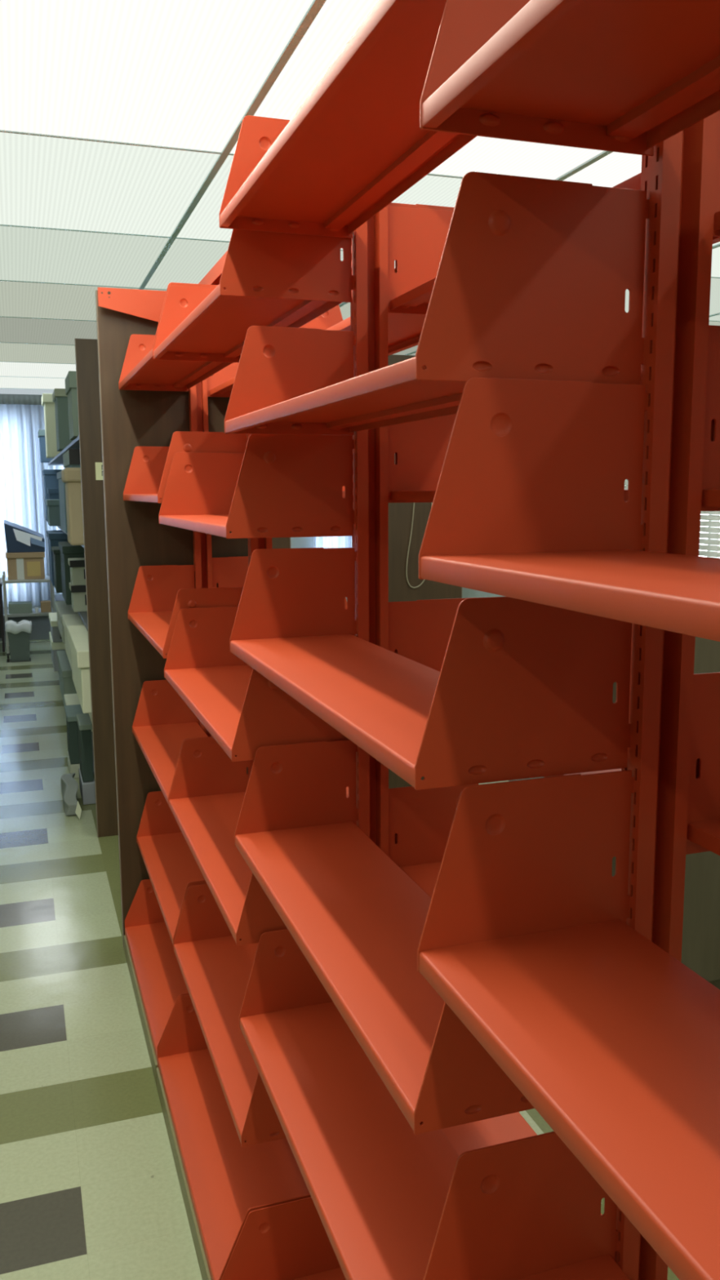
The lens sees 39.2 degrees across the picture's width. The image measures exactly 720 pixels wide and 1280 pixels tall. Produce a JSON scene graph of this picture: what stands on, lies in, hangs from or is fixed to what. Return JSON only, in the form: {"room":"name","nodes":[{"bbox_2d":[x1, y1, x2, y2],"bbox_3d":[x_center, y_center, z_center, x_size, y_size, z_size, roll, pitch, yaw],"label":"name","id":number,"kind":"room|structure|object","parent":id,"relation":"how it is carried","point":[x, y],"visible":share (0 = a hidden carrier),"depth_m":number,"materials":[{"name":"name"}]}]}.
{"room":"library","nodes":[
{"label":"library","id":0,"kind":"room"},
{"bbox_2d":[0,393,346,613],"bbox_3d":[-2.839,-1.456,11.912,8.700,2.790,0.150,-3,9,-18],"label":"wall","id":1,"kind":"structure","parent":0,"point":[295,542],"depth_m":12.57,"materials":[{"name":"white paint"}]},
{"bbox_2d":[338,151,612,307],"bbox_3d":[0.401,-1.769,4.466,0.023,0.024,15.800,-3,9,-18],"label":"trim","id":2,"kind":"structure","parent":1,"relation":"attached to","point":[604,153],"depth_m":3.42,"materials":[{"name":"metal"}]},
{"bbox_2d":[0,639,679,1279],"bbox_3d":[-0.278,1.040,4.644,9.100,0.050,16.200,-3,9,-18],"label":"floor","id":3,"kind":"structure","parent":0,"point":[90,1187],"depth_m":3.07,"materials":[{"name":"tile"}]},
{"bbox_2d":[0,582,5,652],"bbox_3d":[-4.324,-0.240,10.788,0.990,0.730,0.520,-3,9,-18],"label":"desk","id":4,"kind":"object","parent":3,"relation":"on","point":[2,615],"visible":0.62,"depth_m":10.73,"materials":[{"name":"metal"}]},
{"bbox_2d":[4,619,31,661],"bbox_3d":[-3.447,-0.006,10.215,0.258,0.422,0.234,-3,9,-18],"label":"basket","id":5,"kind":"object","parent":3,"relation":"on","point":[18,633],"visible":1,"depth_m":10.13,"materials":[{"name":"plastic"}]},
{"bbox_2d":[0,614,50,641],"bbox_3d":[-4.568,-0.102,11.146,3.200,0.295,0.130,-3,9,-18],"label":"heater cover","id":6,"kind":"object","parent":3,"relation":"on","point":[41,626],"visible":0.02,"depth_m":11.42,"materials":[{"name":"metal"}]},
{"bbox_2d":[2,569,55,658],"bbox_3d":[-3.455,-0.278,10.567,0.494,0.860,0.540,-3,9,-18],"label":"utility cart","id":7,"kind":"object","parent":3,"relation":"on","point":[5,580],"visible":0.54,"depth_m":10.32,"materials":[{"name":"metal"}]},
{"bbox_2d":[8,600,32,613],"bbox_3d":[-3.518,-0.339,10.462,0.230,0.099,0.240,-3,9,-18],"label":"flat box","id":8,"kind":"object","parent":7,"relation":"on","point":[15,607],"visible":1,"depth_m":10.36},
{"bbox_2d":[5,551,44,579],"bbox_3d":[-3.466,-0.778,10.469,0.380,0.273,0.340,-3,9,-18],"label":"cardboard box","id":9,"kind":"object","parent":7,"relation":"on","point":[20,566],"visible":0.92,"depth_m":10.32,"materials":[{"name":"cardboard"}]},
{"bbox_2d":[4,520,44,552],"bbox_3d":[-3.460,-1.075,10.411,0.385,0.327,0.292,-3,9,-18],"label":"document tray","id":10,"kind":"object","parent":9,"relation":"on","point":[19,539],"visible":1,"depth_m":10.29,"materials":[{"name":"blue plastic"}]},
{"bbox_2d":[4,575,50,583],"bbox_3d":[-3.457,-0.629,10.515,0.470,0.030,0.480,-3,9,-18],"label":"shelf","id":11,"kind":"object","parent":7,"relation":"attached to","point":[46,579],"depth_m":10.30,"materials":[{"name":"metal"}]},
{"bbox_2d":[6,608,53,617],"bbox_3d":[-3.455,-0.288,10.566,0.470,0.030,0.480,-3,9,-18],"label":"shelf","id":12,"kind":"object","parent":7,"relation":"attached to","point":[38,614],"depth_m":10.35,"materials":[{"name":"grey metal"}]},
{"bbox_2d":[47,435,94,775],"bbox_3d":[-2.113,-0.643,7.860,0.350,2.360,6.305,-3,9,-18],"label":"storage rack","id":13,"kind":"object","parent":3,"relation":"on","point":[58,460],"visible":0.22,"depth_m":6.56,"materials":[{"name":"metal"}]},
{"bbox_2d":[41,393,60,457],"bbox_3d":[-2.638,-1.880,8.905,0.295,0.534,0.400,-3,9,-18],"label":"storage box","id":14,"kind":"object","parent":13,"relation":"on","point":[51,451],"visible":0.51,"depth_m":8.71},
{"bbox_2d":[42,469,62,521],"bbox_3d":[-2.985,-1.435,10.025,0.290,0.499,0.500,-3,9,-18],"label":"storage box","id":15,"kind":"object","parent":13,"relation":"on","point":[51,481],"visible":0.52,"depth_m":9.76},
{"bbox_2d":[45,499,60,526],"bbox_3d":[-2.545,-1.104,8.730,0.310,0.219,0.500,-3,9,-18],"label":"storage box","id":16,"kind":"object","parent":13,"relation":"on","point":[53,505],"visible":0.44,"depth_m":8.47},
{"bbox_2d":[51,546,62,592],"bbox_3d":[-2.183,-0.549,7.761,0.335,0.321,0.500,-3,9,-18],"label":"storage box","id":17,"kind":"object","parent":13,"relation":"on","point":[56,552],"visible":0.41,"depth_m":7.50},
{"bbox_2d":[46,529,67,586],"bbox_3d":[-2.422,-0.693,8.406,0.325,0.419,0.700,-3,9,-18],"label":"storage box","id":18,"kind":"object","parent":13,"relation":"on","point":[54,537],"visible":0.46,"depth_m":8.05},
{"bbox_2d":[48,631,65,671],"bbox_3d":[-2.686,0.094,9.231,0.265,0.264,0.700,-3,9,-18],"label":"storage box","id":19,"kind":"object","parent":13,"relation":"on","point":[60,646],"visible":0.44,"depth_m":8.88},
{"bbox_2d":[48,612,62,642],"bbox_3d":[-2.663,-0.122,9.126,0.265,0.189,0.652,-3,9,-18],"label":"storage box","id":20,"kind":"object","parent":19,"relation":"on","point":[55,632],"visible":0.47,"depth_m":8.81,"materials":[{"name":"grey cardboard"}]},
{"bbox_2d":[56,471,67,533],"bbox_3d":[-2.050,-1.019,7.418,0.290,0.429,0.900,-3,9,-18],"label":"storage box","id":21,"kind":"object","parent":13,"relation":"on","point":[61,485],"visible":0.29,"depth_m":7.26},
{"bbox_2d":[52,388,73,451],"bbox_3d":[-2.079,-1.601,7.393,0.300,0.419,0.470,-3,9,-18],"label":"storage box","id":22,"kind":"object","parent":13,"relation":"on","point":[59,397],"visible":0.42,"depth_m":7.16,"materials":[{"name":"cardboard"}]},
{"bbox_2d":[47,435,79,465],"bbox_3d":[-2.134,-1.427,7.730,0.310,0.022,6.290,-3,9,-18],"label":"shelf","id":23,"kind":"object","parent":13,"relation":"attached to","point":[58,460],"depth_m":7.44,"materials":[{"name":"metal"}]},
{"bbox_2d":[56,650,76,706],"bbox_3d":[-2.166,0.295,7.731,0.250,0.299,1.000,-3,9,-18],"label":"storage box","id":24,"kind":"object","parent":13,"relation":"on","point":[67,686],"visible":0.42,"depth_m":7.32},
{"bbox_2d":[54,600,78,643],"bbox_3d":[-2.187,-0.152,7.818,0.288,0.199,1.100,-3,9,-18],"label":"storage box","id":25,"kind":"object","parent":13,"relation":"on","point":[62,608],"visible":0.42,"depth_m":7.68,"materials":[{"name":"cardboard"}]},
{"bbox_2d":[56,525,84,547],"bbox_3d":[-2.131,-0.848,7.816,0.310,0.022,6.290,-3,9,-18],"label":"shelf","id":26,"kind":"object","parent":13,"relation":"attached to","point":[59,526],"depth_m":7.75,"materials":[{"name":"metal"}]},
{"bbox_2d":[57,541,84,604],"bbox_3d":[-1.921,-0.477,7.035,0.305,0.389,0.650,-3,9,-18],"label":"storage box","id":27,"kind":"object","parent":13,"relation":"on","point":[68,550],"visible":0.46,"depth_m":6.71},
{"bbox_2d":[62,448,80,467],"bbox_3d":[-1.649,-0.894,6.229,0.299,0.526,0.822,-3,9,-18],"label":"storage box","id":28,"kind":"object","parent":13,"relation":"on","point":[71,458],"visible":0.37,"depth_m":5.78,"materials":[{"name":"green cardboard"}]},
{"bbox_2d":[65,370,79,439],"bbox_3d":[-1.517,-1.329,5.769,0.290,0.349,0.450,-3,9,-18],"label":"storage box","id":29,"kind":"object","parent":13,"relation":"on","point":[71,379],"visible":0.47,"depth_m":5.54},
{"bbox_2d":[61,467,84,545],"bbox_3d":[-1.459,-0.731,5.518,0.302,0.409,0.320,-3,9,-18],"label":"storage box","id":30,"kind":"object","parent":13,"relation":"on","point":[71,476],"visible":0.4,"depth_m":5.36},
{"bbox_2d":[62,613,84,668],"bbox_3d":[-1.779,-0.002,6.619,0.288,0.249,0.850,-3,9,-18],"label":"storage box","id":31,"kind":"object","parent":13,"relation":"on","point":[68,620],"visible":0.27,"depth_m":6.61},
{"bbox_2d":[69,582,87,612],"bbox_3d":[-1.752,-0.278,6.443,0.184,0.166,0.282,-3,9,-18],"label":"storage box","id":32,"kind":"object","parent":13,"relation":"on","point":[78,594],"visible":0.56,"depth_m":6.31,"materials":[{"name":"cardboard"}]},
{"bbox_2d":[67,557,85,585],"bbox_3d":[-1.753,-0.438,6.419,0.184,0.157,0.282,-3,9,-18],"label":"storage box","id":33,"kind":"object","parent":32,"relation":"on","point":[77,576],"visible":0.54,"depth_m":6.29,"materials":[{"name":"cardboard"}]},
{"bbox_2d":[66,625,91,713],"bbox_3d":[-1.394,0.134,5.459,0.306,0.315,1.010,-3,9,-18],"label":"storage box","id":34,"kind":"object","parent":13,"relation":"on","point":[77,635],"visible":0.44,"depth_m":5.05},
{"bbox_2d":[61,773,81,819],"bbox_3d":[-1.572,0.839,5.489,0.085,0.114,0.572,-3,9,-18],"label":"bag","id":35,"kind":"object","parent":3,"relation":"on","point":[69,786],"visible":1,"depth_m":5.39,"materials":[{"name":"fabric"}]},
{"bbox_2d":[66,751,79,777],"bbox_3d":[-1.722,0.755,6.162,0.108,0.084,0.350,-3,9,-18],"label":"storage box","id":36,"kind":"object","parent":3,"relation":"on","point":[73,768],"visible":0.38,"depth_m":5.99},
{"bbox_2d":[64,704,83,764],"bbox_3d":[-1.724,0.569,6.135,0.108,0.288,0.350,-3,9,-18],"label":"storage box","id":37,"kind":"object","parent":36,"relation":"on","point":[71,711],"visible":0.52,"depth_m":5.98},
{"bbox_2d":[78,768,95,804],"bbox_3d":[-1.526,0.814,5.646,0.068,0.117,0.340,-3,9,-18],"label":"storage box","id":38,"kind":"object","parent":3,"relation":"on","point":[87,790],"visible":0.73,"depth_m":5.49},
{"bbox_2d":[75,713,93,782],"bbox_3d":[-1.527,0.596,5.614,0.068,0.320,0.300,-3,9,-18],"label":"storage box","id":39,"kind":"object","parent":38,"relation":"on","point":[84,722],"visible":0.94,"depth_m":5.49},
{"bbox_2d":[74,337,118,837],"bbox_3d":[-0.987,-0.223,4.913,0.666,2.379,0.026,-3,9,-18],"label":"end panel","id":40,"kind":"object","parent":3,"relation":"on","point":[86,349],"visible":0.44,"depth_m":4.81,"materials":[{"name":"brown wood"}]},
{"bbox_2d":[124,879,189,1085],"bbox_3d":[-0.587,1.075,3.337,0.296,0.268,0.913,-3,9,-18],"label":"shelf","id":41,"kind":"object","parent":3,"relation":"on","point":[157,981],"visible":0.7,"depth_m":3.43,"materials":[{"name":"red metal"}]},
{"bbox_2d":[95,289,290,949],"bbox_3d":[-0.575,-0.036,3.701,0.666,2.358,0.026,-3,9,-18],"label":"end panel","id":42,"kind":"object","parent":3,"relation":"on","point":[135,536],"visible":0.34,"depth_m":3.58,"materials":[{"name":"brown wood"}]},
{"bbox_2d":[188,377,213,737],"bbox_3d":[-0.564,-0.032,3.670,0.060,2.360,0.035,-3,9,-18],"label":"upright post","id":43,"kind":"object","parent":3,"relation":"on","point":[197,393],"visible":0.11,"depth_m":3.60,"materials":[{"name":"red metal"}]},
{"bbox_2d":[97,287,166,322],"bbox_3d":[-0.733,-1.121,3.426,0.301,0.129,0.003,-3,9,-18],"label":"bracket","id":44,"kind":"object","parent":43,"relation":"attached to","point":[144,304],"visible":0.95,"depth_m":3.41,"materials":[{"name":"red metal"}]},
{"bbox_2d":[155,994,311,1279],"bbox_3d":[-0.295,1.200,2.480,0.296,0.268,0.913,-3,9,-18],"label":"shelf","id":45,"kind":"object","parent":3,"relation":"on","point":[221,1180],"visible":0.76,"depth_m":2.44,"materials":[{"name":"red metal"}]},
{"bbox_2d":[245,434,272,567],"bbox_3d":[-0.271,0.093,2.813,0.060,2.360,0.035,-3,9,-18],"label":"upright post","id":46,"kind":"object","parent":3,"relation":"on","point":[254,544],"visible":0.03,"depth_m":2.75,"materials":[{"name":"red metal"}]},
{"bbox_2d":[136,791,206,946],"bbox_3d":[-0.552,0.705,3.295,0.253,0.186,0.914,-3,9,-18],"label":"shelf","id":47,"kind":"object","parent":46,"relation":"attached to","point":[171,867],"visible":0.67,"depth_m":3.47,"materials":[{"name":"red metal"}]},
{"bbox_2d":[118,282,232,391],"bbox_3d":[-0.561,-0.893,3.058,0.253,0.186,0.914,-3,9,-18],"label":"shelf","id":48,"kind":"object","parent":46,"relation":"attached to","point":[140,371],"visible":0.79,"depth_m":3.24,"materials":[{"name":"red metal"}]},
{"bbox_2d":[123,431,246,502],"bbox_3d":[-0.559,-0.521,3.113,0.253,0.186,0.914,-3,9,-18],"label":"shelf","id":49,"kind":"object","parent":46,"relation":"attached to","point":[149,468],"visible":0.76,"depth_m":2.75,"materials":[{"name":"red metal"}]},
{"bbox_2d":[127,564,243,658],"bbox_3d":[-0.557,-0.111,3.174,0.253,0.186,0.914,-3,9,-18],"label":"shelf","id":50,"kind":"object","parent":46,"relation":"attached to","point":[159,593],"visible":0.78,"depth_m":3.52,"materials":[{"name":"red metal"}]},
{"bbox_2d":[132,680,248,805],"bbox_3d":[-0.554,0.298,3.234,0.253,0.186,0.914,-3,9,-18],"label":"shelf","id":51,"kind":"object","parent":46,"relation":"attached to","point":[162,720],"visible":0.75,"depth_m":3.61,"materials":[{"name":"red metal"}]},
{"bbox_2d":[198,250,227,284],"bbox_3d":[-0.424,-1.115,3.072,0.040,0.043,0.879,-3,9,-18],"label":"channel","id":52,"kind":"object","parent":46,"relation":"attached to","point":[213,277],"visible":0.17,"depth_m":3.08,"materials":[{"name":"red metal"}]},
{"bbox_2d":[207,362,239,397],"bbox_3d":[-0.285,-0.893,3.152,0.253,0.186,0.914,-3,9,-18],"label":"shelf","id":53,"kind":"object","parent":46,"relation":"attached to","point":[220,384],"visible":0.19,"depth_m":3.56,"materials":[{"name":"red metal"}]},
{"bbox_2d":[212,555,248,587],"bbox_3d":[-0.281,-0.150,3.262,0.253,0.186,0.914,-3,9,-18],"label":"shelf","id":54,"kind":"object","parent":46,"relation":"attached to","point":[230,571],"visible":0.04,"depth_m":3.66,"materials":[{"name":"red metal"}]},
{"bbox_2d":[221,1196,346,1279],"bbox_3d":[-0.002,1.325,1.623,0.296,0.268,0.913,-3,9,-18],"label":"shelf","id":55,"kind":"object","parent":3,"relation":"on","point":[290,1240],"visible":0.77,"depth_m":2.04,"materials":[{"name":"red metal"}]},
{"bbox_2d":[350,205,388,856],"bbox_3d":[0.021,0.218,1.957,0.060,2.360,0.035,-3,9,-18],"label":"upright post","id":56,"kind":"object","parent":3,"relation":"on","point":[369,242],"visible":0.4,"depth_m":1.87,"materials":[{"name":"red metal"}]},
{"bbox_2d":[168,737,287,946],"bbox_3d":[-0.262,0.423,2.377,0.253,0.186,0.914,-3,9,-18],"label":"shelf","id":57,"kind":"object","parent":56,"relation":"attached to","point":[207,792],"visible":0.58,"depth_m":2.53,"materials":[{"name":"red metal"}]},
{"bbox_2d":[173,883,286,1146],"bbox_3d":[-0.259,0.838,2.439,0.253,0.186,0.914,-3,9,-18],"label":"shelf","id":58,"kind":"object","parent":56,"relation":"attached to","point":[215,971],"visible":0.48,"depth_m":2.53,"materials":[{"name":"red metal"}]},
{"bbox_2d":[152,229,352,362],"bbox_3d":[-0.268,-0.759,2.203,0.253,0.186,0.914,-3,9,-18],"label":"shelf","id":59,"kind":"object","parent":56,"relation":"attached to","point":[268,278],"visible":0.84,"depth_m":1.82,"materials":[{"name":"red metal"}]},
{"bbox_2d":[158,434,354,538],"bbox_3d":[-0.266,-0.343,2.264,0.253,0.186,0.914,-3,9,-18],"label":"shelf","id":60,"kind":"object","parent":56,"relation":"attached to","point":[282,485],"visible":0.98,"depth_m":1.85,"materials":[{"name":"red metal"}]},
{"bbox_2d":[164,606,348,761],"bbox_3d":[-0.264,0.066,2.325,0.253,0.186,0.914,-3,9,-18],"label":"shelf","id":61,"kind":"object","parent":56,"relation":"attached to","point":[242,709],"visible":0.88,"depth_m":2.29,"materials":[{"name":"red metal"}]},
{"bbox_2d":[300,202,454,355],"bbox_3d":[0.008,-0.767,2.296,0.253,0.186,0.914,-3,9,-18],"label":"shelf","id":62,"kind":"object","parent":56,"relation":"attached to","point":[404,330],"visible":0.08,"depth_m":2.26,"materials":[{"name":"red metal"}]},
{"bbox_2d":[387,354,462,788],"bbox_3d":[0.281,-0.285,5.338,0.555,2.363,0.026,-3,9,-18],"label":"wall","id":63,"kind":"structure","parent":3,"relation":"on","point":[400,514],"depth_m":5.29,"materials":[{"name":"grey metal"}]},
{"bbox_2d":[611,636,719,989],"bbox_3d":[1.316,0.507,3.575,0.940,1.300,0.520,-3,9,-18],"label":"cabinet","id":64,"kind":"object","parent":3,"relation":"on","point":[700,944],"visible":0.05,"depth_m":3.30,"materials":[{"name":"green metal"}]},
{"bbox_2d":[614,111,718,1279],"bbox_3d":[0.314,0.343,1.100,0.060,2.360,0.035,-3,9,-18],"label":"upright post","id":65,"kind":"object","parent":3,"relation":"on","point":[678,180],"visible":0.62,"depth_m":1.02,"materials":[{"name":"red metal"}]},
{"bbox_2d":[218,0,476,238],"bbox_3d":[0.024,-0.742,1.330,0.253,0.186,0.914,-3,9,-18],"label":"shelf","id":66,"kind":"object","parent":65,"relation":"attached to","point":[357,143],"visible":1,"depth_m":1.39,"materials":[{"name":"red metal"}]},
{"bbox_2d":[239,928,458,1279],"bbox_3d":[0.032,0.710,1.545,0.253,0.186,0.914,-3,9,-18],"label":"shelf","id":67,"kind":"object","parent":65,"relation":"attached to","point":[378,1188],"visible":0.66,"depth_m":1.59,"materials":[{"name":"red metal"}]},
{"bbox_2d":[234,739,534,1134],"bbox_3d":[0.030,0.349,1.491,0.253,0.186,0.914,-3,9,-18],"label":"shelf","id":68,"kind":"object","parent":65,"relation":"attached to","point":[357,918],"visible":0.64,"depth_m":1.50,"materials":[{"name":"red metal"}]},
{"bbox_2d":[229,547,631,790],"bbox_3d":[0.028,-0.014,1.438,0.253,0.186,0.914,-3,9,-18],"label":"shelf","id":69,"kind":"object","parent":65,"relation":"attached to","point":[522,689],"visible":0.98,"depth_m":1.04,"materials":[{"name":"red metal"}]},
{"bbox_2d":[388,783,478,898],"bbox_3d":[0.306,0.438,1.599,0.253,0.186,0.914,-3,9,-18],"label":"shelf","id":70,"kind":"object","parent":65,"relation":"attached to","point":[422,820],"visible":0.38,"depth_m":2.00,"materials":[{"name":"red metal"}]},
{"bbox_2d":[224,171,648,435],"bbox_3d":[0.026,-0.400,1.380,0.253,0.186,0.914,-3,9,-18],"label":"shelf","id":71,"kind":"object","parent":65,"relation":"attached to","point":[534,275],"visible":1,"depth_m":0.97,"materials":[{"name":"red metal"}]},
{"bbox_2d":[441,1111,601,1215],"bbox_3d":[0.309,0.933,1.672,0.253,0.186,0.914,-3,9,-18],"label":"shelf","id":72,"kind":"object","parent":65,"relation":"attached to","point":[487,1132],"visible":0.02,"depth_m":1.97,"materials":[{"name":"red metal"}]},
{"bbox_2d":[388,597,710,854],"bbox_3d":[0.304,0.075,1.545,0.253,0.186,0.914,-3,9,-18],"label":"shelf","id":73,"kind":"object","parent":65,"relation":"attached to","point":[420,631],"visible":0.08,"depth_m":1.95,"materials":[{"name":"red metal"}]},
{"bbox_2d":[387,413,714,502],"bbox_3d":[0.302,-0.293,1.490,0.253,0.186,0.914,-3,9,-18],"label":"shelf","id":74,"kind":"object","parent":65,"relation":"attached to","point":[420,446],"visible":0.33,"depth_m":1.90,"materials":[{"name":"red metal"}]},
{"bbox_2d":[387,172,719,315],"bbox_3d":[0.300,-0.633,1.440,0.253,0.186,0.914,-3,9,-18],"label":"shelf","id":75,"kind":"object","parent":65,"relation":"attached to","point":[417,237],"visible":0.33,"depth_m":1.84,"materials":[{"name":"red metal"}]},
{"bbox_3d":[0.606,0.468,0.243,0.060,2.360,0.035,-3,9,-18],"label":"upright post","id":76,"kind":"object","parent":3,"relation":"on","visible":0},
{"bbox_2d":[423,1131,629,1279],"bbox_3d":[0.324,0.685,0.666,0.253,0.186,0.914,-3,9,-18],"label":"shelf","id":77,"kind":"object","parent":76,"relation":"attached to","point":[527,1208],"visible":0.93,"depth_m":1.09,"materials":[{"name":"red metal"}]},
{"bbox_2d":[417,769,719,1279],"bbox_3d":[0.322,0.294,0.608,0.253,0.186,0.914,-3,9,-18],"label":"shelf","id":78,"kind":"object","parent":76,"relation":"attached to","point":[613,1040],"visible":1,"depth_m":0.91,"materials":[{"name":"red metal"}]},
{"bbox_2d":[418,377,719,641],"bbox_3d":[0.319,-0.094,0.550,0.253,0.186,0.914,-3,9,-18],"label":"shelf","id":79,"kind":"object","parent":76,"relation":"attached to","point":[529,504],"visible":1,"depth_m":0.96,"materials":[{"name":"red metal"}]},
{"bbox_2d":[419,0,719,155],"bbox_3d":[0.317,-0.487,0.492,0.253,0.186,0.914,-3,9,-18],"label":"shelf","id":80,"kind":"object","parent":76,"relation":"attached to","point":[619,76],"visible":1,"depth_m":0.84,"materials":[{"name":"red metal"}]},
{"bbox_2d":[686,671,719,855],"bbox_3d":[0.597,0.183,0.686,0.253,0.186,0.914,-3,9,-18],"label":"shelf","id":81,"kind":"object","parent":76,"relation":"attached to","point":[704,794],"visible":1,"depth_m":1.08,"materials":[{"name":"red metal"}]},
{"bbox_2d":[701,324,719,511],"bbox_3d":[0.595,-0.168,0.634,0.253,0.186,0.914,-3,9,-18],"label":"shelf","id":82,"kind":"object","parent":76,"relation":"attached to","point":[710,494],"visible":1,"depth_m":1.02,"materials":[{"name":"red metal"}]},
{"bbox_2d":[712,110,719,236],"bbox_3d":[0.594,-0.435,0.594,0.253,0.186,0.914,-3,9,-18],"label":"shelf","id":83,"kind":"object","parent":76,"relation":"attached to","point":[716,231],"visible":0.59,"depth_m":0.99,"materials":[{"name":"red metal"}]},
{"bbox_2d":[462,484,626,598],"bbox_3d":[3.906,-0.595,5.834,0.150,2.790,15.800,-3,9,-18],"label":"wall","id":84,"kind":"structure","parent":0,"point":[466,593],"depth_m":12.89,"materials":[{"name":"paint"}]},
{"bbox_2d":[0,224,719,278],"bbox_3d":[-0.386,-1.772,4.506,8.677,0.021,0.010,-3,9,-18],"label":"trim","id":85,"kind":"structure","parent":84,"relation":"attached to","point":[0,224],"depth_m":4.29,"materials":[{"name":"metal"}]},
{"bbox_2d":[626,484,719,557],"bbox_3d":[2.978,-1.236,8.464,0.080,1.300,2.500,-3,9,-18],"label":"window","id":86,"kind":"structure","parent":84,"relation":"in","point":[627,485],"depth_m":8.50,"materials":[{"name":"white glass"}]},
{"bbox_2d":[624,479,719,558],"bbox_3d":[2.893,-1.252,8.433,0.040,1.300,2.460,-3,9,-18],"label":"window blind","id":87,"kind":"object","parent":86,"relation":"attached to","point":[710,518],"visible":0.14,"depth_m":8.42,"materials":[{"name":"grey plastic"}]},
{"bbox_3d":[-0.294,-1.784,4.226,9.100,0.080,16.200,-3,9,-18],"label":"ceiling","id":88,"kind":"structure","parent":0,"visible":0},
{"bbox_2d":[0,388,53,395],"bbox_3d":[-3.696,-2.709,10.994,1.157,0.006,0.669,-3,9,-18],"label":"light panel","id":89,"kind":"object","parent":88,"relation":"attached to","point":[3,391],"visible":0.44,"depth_m":10.99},
{"bbox_2d":[0,394,57,607],"bbox_3d":[-4.856,-1.492,10.983,2.895,2.355,0.095,-3,9,-18],"label":"curtain","id":90,"kind":"object","parent":88,"relation":"hanging from","point":[22,496],"visible":0.67,"depth_m":11.30,"materials":[{"name":"white fabric"}]},
{"bbox_2d":[0,376,65,389],"bbox_3d":[-3.402,-2.583,10.134,1.157,0.006,1.144,-3,9,-18],"label":"light panel","id":91,"kind":"object","parent":88,"relation":"attached to","point":[5,381],"visible":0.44,"depth_m":10.16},
{"bbox_2d":[0,342,75,364],"bbox_3d":[-2.663,-2.267,7.968,1.157,0.006,1.144,-3,9,-18],"label":"light panel","id":92,"kind":"object","parent":88,"relation":"attached to","point":[9,352],"visible":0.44,"depth_m":7.98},
{"bbox_2d":[0,361,75,377],"bbox_3d":[-3.033,-2.425,9.051,1.157,0.006,1.144,-3,9,-18],"label":"light panel","id":93,"kind":"object","parent":88,"relation":"attached to","point":[6,368],"visible":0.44,"depth_m":9.04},
{"bbox_2d":[0,316,97,345],"bbox_3d":[-2.293,-2.109,6.886,1.157,0.006,1.144,-3,9,-18],"label":"light panel","id":94,"kind":"object","parent":88,"relation":"attached to","point":[13,330],"visible":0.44,"depth_m":6.88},
{"bbox_2d":[0,280,137,320],"bbox_3d":[-1.923,-1.950,5.803,1.157,0.006,1.144,-3,9,-18],"label":"light panel","id":95,"kind":"object","parent":88,"relation":"attached to","point":[17,299],"visible":0.67,"depth_m":5.80,"materials":[{"name":"plastic"}]},
{"bbox_2d":[0,226,168,287],"bbox_3d":[-1.554,-1.792,4.720,1.157,0.006,1.144,-3,9,-18],"label":"light panel","id":96,"kind":"object","parent":88,"relation":"attached to","point":[26,254],"visible":1,"depth_m":4.71,"materials":[{"name":"plastic"}]},
{"bbox_2d":[0,132,220,236],"bbox_3d":[-1.184,-1.634,3.637,1.157,0.006,1.144,-3,9,-18],"label":"light panel","id":97,"kind":"object","parent":88,"relation":"attached to","point":[46,182],"visible":1,"depth_m":3.60,"materials":[{"name":"plastic"}]},
{"bbox_2d":[0,0,313,151],"bbox_3d":[-0.814,-1.476,2.555,1.157,0.006,1.144,-3,9,-18],"label":"light panel","id":98,"kind":"object","parent":88,"relation":"attached to","point":[175,73],"visible":1,"depth_m":2.60,"materials":[{"name":"plastic"}]},
{"bbox_2d":[0,129,462,178],"bbox_3d":[-0.016,-1.614,3.423,8.677,0.021,0.010,-3,9,-18],"label":"trim","id":99,"kind":"structure","parent":88,"relation":"attached to","point":[1,131],"depth_m":3.18,"materials":[{"name":"metal"}]},
{"bbox_2d":[137,0,326,289],"bbox_3d":[-0.717,-1.707,4.093,0.023,0.024,15.800,-3,9,-18],"label":"trim","id":100,"kind":"structure","parent":88,"relation":"attached to","point":[316,6],"depth_m":2.90,"materials":[{"name":"metal"}]},
{"bbox_2d":[144,238,395,288],"bbox_3d":[-0.436,-1.854,5.093,1.157,0.006,1.144,-3,9,-18],"label":"light panel","id":101,"kind":"object","parent":88,"relation":"attached to","point":[186,260],"visible":0.21,"depth_m":4.83,"materials":[{"name":"plastic"}]},
{"bbox_2d":[176,155,462,249],"bbox_3d":[-0.066,-1.696,4.010,1.157,0.006,1.144,-3,9,-18],"label":"light panel","id":102,"kind":"object","parent":88,"relation":"attached to","point":[203,223],"visible":0.21,"depth_m":3.82,"materials":[{"name":"plastic"}]},
{"bbox_2d":[313,536,351,548],"bbox_3d":[-0.326,-1.741,12.494,0.541,2.355,0.096,-3,9,-18],"label":"curtain","id":103,"kind":"object","parent":88,"relation":"hanging from","point":[326,542],"visible":0.07,"depth_m":12.57,"materials":[{"name":"white fabric"}]},
{"bbox_2d":[229,0,603,179],"bbox_3d":[0.304,-1.538,2.928,1.157,0.006,1.144,-3,9,-18],"label":"light panel","id":104,"kind":"object","parent":88,"relation":"attached to","point":[336,21],"visible":0.3,"depth_m":2.89,"materials":[{"name":"plastic"}]},
{"bbox_2d":[563,151,641,187],"bbox_3d":[1.422,-1.599,3.300,1.157,0.006,1.144,-3,9,-18],"label":"light panel","id":105,"kind":"object","parent":88,"relation":"attached to","point":[615,168],"visible":0.02,"depth_m":3.49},
{"bbox_2d":[625,277,719,315],"bbox_3d":[1.800,-1.977,5.839,1.157,0.006,1.144,-3,9,-18],"label":"light panel","id":106,"kind":"object","parent":88,"relation":"attached to","point":[714,306],"visible":0.02,"depth_m":5.81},
{"bbox_2d":[711,246,719,277],"bbox_3d":[2.170,-1.819,4.756,1.157,0.006,1.144,-3,9,-18],"label":"light panel","id":107,"kind":"object","parent":88,"relation":"attached to","point":[715,268],"visible":0.33,"depth_m":4.93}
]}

